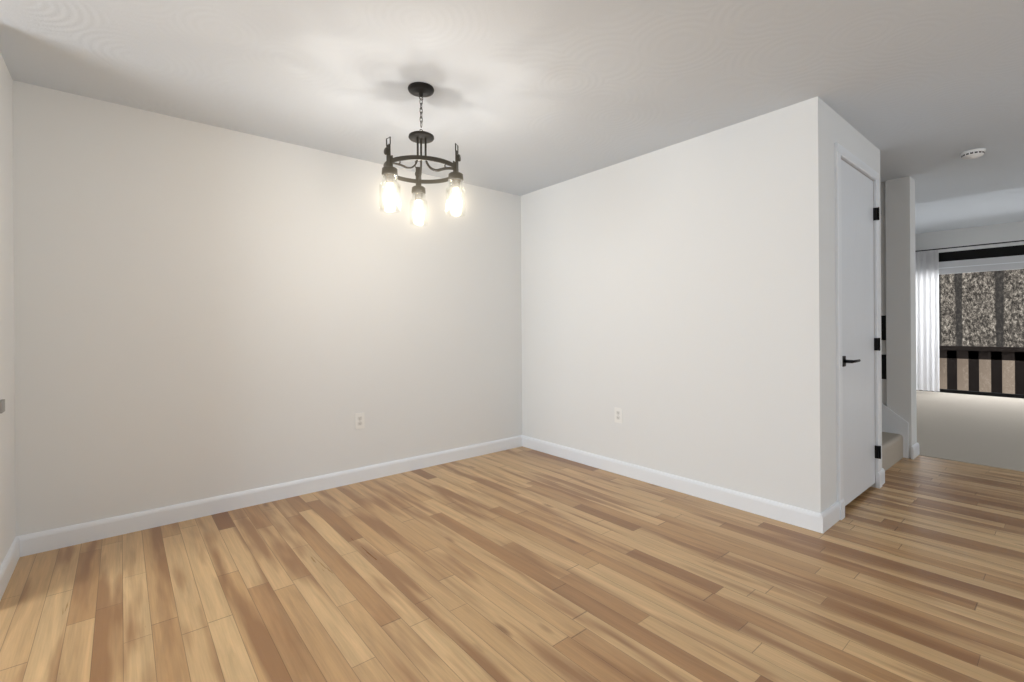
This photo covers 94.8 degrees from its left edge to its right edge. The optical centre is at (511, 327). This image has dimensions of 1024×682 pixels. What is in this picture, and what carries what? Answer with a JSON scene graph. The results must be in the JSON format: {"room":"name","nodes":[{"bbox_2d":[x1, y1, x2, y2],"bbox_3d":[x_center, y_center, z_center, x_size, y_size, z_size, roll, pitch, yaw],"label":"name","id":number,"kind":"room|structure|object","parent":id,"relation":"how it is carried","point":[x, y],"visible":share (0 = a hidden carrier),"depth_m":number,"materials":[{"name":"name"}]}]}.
{"room":"dining room","nodes":[
{"label":"dining room","id":0,"kind":"room"},
{"bbox_2d":[0,52,15,565],"bbox_3d":[-2.430,-0.045,2.175,0.120,2.440,0.750,0,0,-40],"label":"wall","id":1,"kind":"structure","parent":0,"point":[7,467],"depth_m":2.26,"materials":[{"name":"white paint"}]},
{"bbox_2d":[0,399,4,412],"bbox_3d":[-2.289,0.355,2.112,0.012,0.054,0.078,0,0,-40],"label":"switch plate","id":2,"kind":"object","parent":1,"relation":"attached to","point":[2,405],"visible":1,"depth_m":2.10,"materials":[{"name":"grey plastic"}]},
{"bbox_2d":[0,535,23,599],"bbox_3d":[-2.316,1.121,2.154,0.016,0.105,0.584,0,0,-40],"label":"baseboard","id":3,"kind":"structure","parent":1,"relation":"attached to","point":[16,550],"depth_m":2.23,"materials":[{"name":"white wood"}]},
{"bbox_2d":[13,80,521,535],"bbox_3d":[-1.273,-0.053,3.545,3.650,2.440,0.120,0,0,-40],"label":"wall","id":4,"kind":"structure","parent":0,"point":[202,311],"depth_m":3.01,"materials":[{"name":"white paint"}]},
{"bbox_2d":[24,436,519,555],"bbox_3d":[-1.214,1.114,3.499,3.430,0.105,0.016,0,0,-40],"label":"baseboard","id":5,"kind":"structure","parent":4,"relation":"attached to","point":[90,531],"depth_m":3.02,"materials":[{"name":"white wood"}]},
{"bbox_2d":[355,413,364,428],"bbox_3d":[-1.150,0.708,3.559,0.072,0.118,0.007,0,0,-40],"label":"electrical outlet","id":6,"kind":"object","parent":4,"relation":"attached to","point":[359,421],"visible":1,"depth_m":3.56,"materials":[{"name":"white plastic"}]},
{"bbox_2d":[0,446,1023,681],"bbox_3d":[0.136,1.187,0.808,9.630,0.060,7.320,0,0,-40],"label":"floor","id":7,"kind":"structure","parent":0,"point":[521,564],"depth_m":2.09,"materials":[{"name":"brown wood"}]},
{"bbox_2d":[882,432,902,470],"bbox_3d":[2.059,0.244,5.013,0.968,1.800,3.115,0,0,-40],"label":"stair step","id":8,"kind":"object","parent":7,"relation":"on","point":[892,449],"visible":0.02,"depth_m":3.91,"materials":[{"name":"beige carpet"}]},
{"bbox_2d":[0,0,1023,203],"bbox_3d":[0.531,-1.316,1.150,10.700,0.060,7.320,0,0,-40],"label":"ceiling","id":9,"kind":"structure","parent":0,"point":[528,96],"depth_m":2.37,"materials":[{"name":"white paint"}]},
{"bbox_2d":[379,82,465,226],"bbox_3d":[-0.510,-0.932,2.514,0.443,0.693,0.441,0,0,-40],"label":"chandelier","id":10,"kind":"object","parent":9,"relation":"hanging from","point":[389,170],"visible":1,"depth_m":2.46,"materials":[{"name":"black metal"}]},
{"bbox_2d":[960,148,985,158],"bbox_3d":[3.427,-1.282,3.502,0.136,0.047,0.136,0,0,-40],"label":"smoke detector","id":11,"kind":"object","parent":9,"relation":"attached to","point":[974,153],"visible":0.98,"depth_m":3.47,"materials":[{"name":"white plastic"}]},
{"bbox_2d":[521,96,828,512],"bbox_3d":[0.953,-0.068,3.658,0.120,2.440,2.550,0,0,-40],"label":"wall","id":12,"kind":"structure","parent":0,"point":[678,304],"depth_m":3.20,"materials":[{"name":"white paint"}]},
{"bbox_2d":[614,407,621,422],"bbox_3d":[0.836,0.692,3.704,0.007,0.118,0.072,0,0,-40],"label":"electrical outlet","id":13,"kind":"object","parent":12,"relation":"attached to","point":[618,415],"visible":1,"depth_m":3.70,"materials":[{"name":"white plastic"}]},
{"bbox_2d":[520,435,827,532],"bbox_3d":[0.929,1.099,3.590,0.016,0.105,2.520,0,0,-40],"label":"baseboard","id":14,"kind":"structure","parent":12,"relation":"attached to","point":[800,517],"depth_m":3.20,"materials":[{"name":"white wood"}]},
{"bbox_2d":[829,106,880,506],"bbox_3d":[2.186,-0.077,3.089,1.050,2.440,0.100,0,0,-40],"label":"wall","id":15,"kind":"structure","parent":0,"point":[841,132],"depth_m":2.80,"materials":[{"name":"white paint"}]},
{"bbox_2d":[834,143,881,519],"bbox_3d":[2.288,0.020,3.092,0.908,2.245,0.024,0,0,-40],"label":"door frame","id":16,"kind":"structure","parent":15,"relation":"attached to","point":[842,152],"depth_m":2.83,"materials":[{"name":"white wood"}]},
{"bbox_2d":[841,159,880,505],"bbox_3d":[2.291,0.035,3.096,0.778,2.144,0.095,0,0,-40],"label":"closet door","id":17,"kind":"structure","parent":15,"relation":"in","point":[860,214],"depth_m":3.10,"materials":[{"name":"white wood"}]},
{"bbox_2d":[881,361,881,468],"bbox_3d":[1.815,-0.074,4.451,0.120,2.440,2.670,0,0,-40],"label":"wall","id":18,"kind":"structure","parent":0,"point":[881,361],"depth_m":3.46,"materials":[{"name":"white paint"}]},
{"bbox_2d":[880,176,916,457],"bbox_3d":[2.477,-0.079,5.391,0.180,2.440,3.270,0,0,-40],"label":"wall","id":19,"kind":"structure","parent":0,"point":[898,272],"depth_m":4.12,"materials":[{"name":"white paint"}]},
{"bbox_2d":[881,316,885,378],"bbox_3d":[3.147,0.182,4.454,0.008,0.570,0.625,0,0,-40],"label":"picture frame","id":20,"kind":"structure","parent":19,"relation":"attached to","point":[883,333],"depth_m":4.22,"materials":[{"name":"black"}]},
{"bbox_2d":[882,404,908,457],"bbox_3d":[2.774,0.166,4.869,0.012,1.947,2.050,0,0,-40],"label":"trim","id":21,"kind":"structure","parent":19,"relation":"attached to","point":[893,422],"depth_m":4.13,"materials":[{"name":"white wood"}]},
{"bbox_2d":[911,443,919,456],"bbox_3d":[3.297,1.083,4.582,0.016,0.105,1.020,0,0,-40],"label":"baseboard","id":22,"kind":"structure","parent":19,"relation":"attached to","point":[915,450],"depth_m":4.11,"materials":[{"name":"white wood"}]},
{"bbox_2d":[915,221,1023,252],"bbox_3d":[8.624,-0.271,6.479,0.150,2.740,4.950,0,0,-40],"label":"wall","id":23,"kind":"structure","parent":0,"point":[998,233],"depth_m":7.69,"materials":[{"name":"white paint"}]},
{"bbox_2d":[915,240,1023,397],"bbox_3d":[8.420,-0.115,6.562,0.260,2.424,4.540,0,0,-40],"label":"window","id":24,"kind":"structure","parent":23,"relation":"in","point":[990,259],"depth_m":7.59,"materials":[{"name":"black"}]},
{"bbox_2d":[915,250,939,391],"bbox_3d":[7.031,-0.107,8.047,0.063,2.375,0.400,0,0,-40],"label":"curtain","id":25,"kind":"object","parent":24,"relation":"hanging from","point":[927,324],"visible":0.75,"depth_m":8.00,"materials":[{"name":"white fabric"}]},
{"bbox_2d":[915,187,1023,233],"bbox_3d":[6.976,-1.540,5.118,4.410,0.300,5.190,0,0,-40],"label":"ceiling","id":26,"kind":"structure","parent":0,"point":[992,208],"depth_m":6.61,"materials":[{"name":"white paint"}]},
{"bbox_2d":[916,390,1023,471],"bbox_3d":[6.606,1.141,4.796,5.420,0.064,5.190,0,0,-40],"label":"floor","id":27,"kind":"structure","parent":0,"point":[979,429],"depth_m":5.20,"materials":[{"name":"beige carpet"}]},
{"label":"outside","id":28,"kind":"structure","parent":0,"visible":0},
{"bbox_2d":[939,269,1023,393],"bbox_3d":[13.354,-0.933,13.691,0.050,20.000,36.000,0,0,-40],"label":"window view","id":29,"kind":"object","parent":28,"point":[985,308],"visible":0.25,"depth_m":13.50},
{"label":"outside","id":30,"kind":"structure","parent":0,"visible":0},
{"bbox_2d":[939,346,1023,394],"bbox_3d":[8.631,0.879,7.810,1.550,1.040,9.000,0,0,-40],"label":"deck railing","id":31,"kind":"object","parent":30,"point":[973,355],"visible":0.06,"depth_m":8.73,"materials":[{"name":"grey"}]}
]}

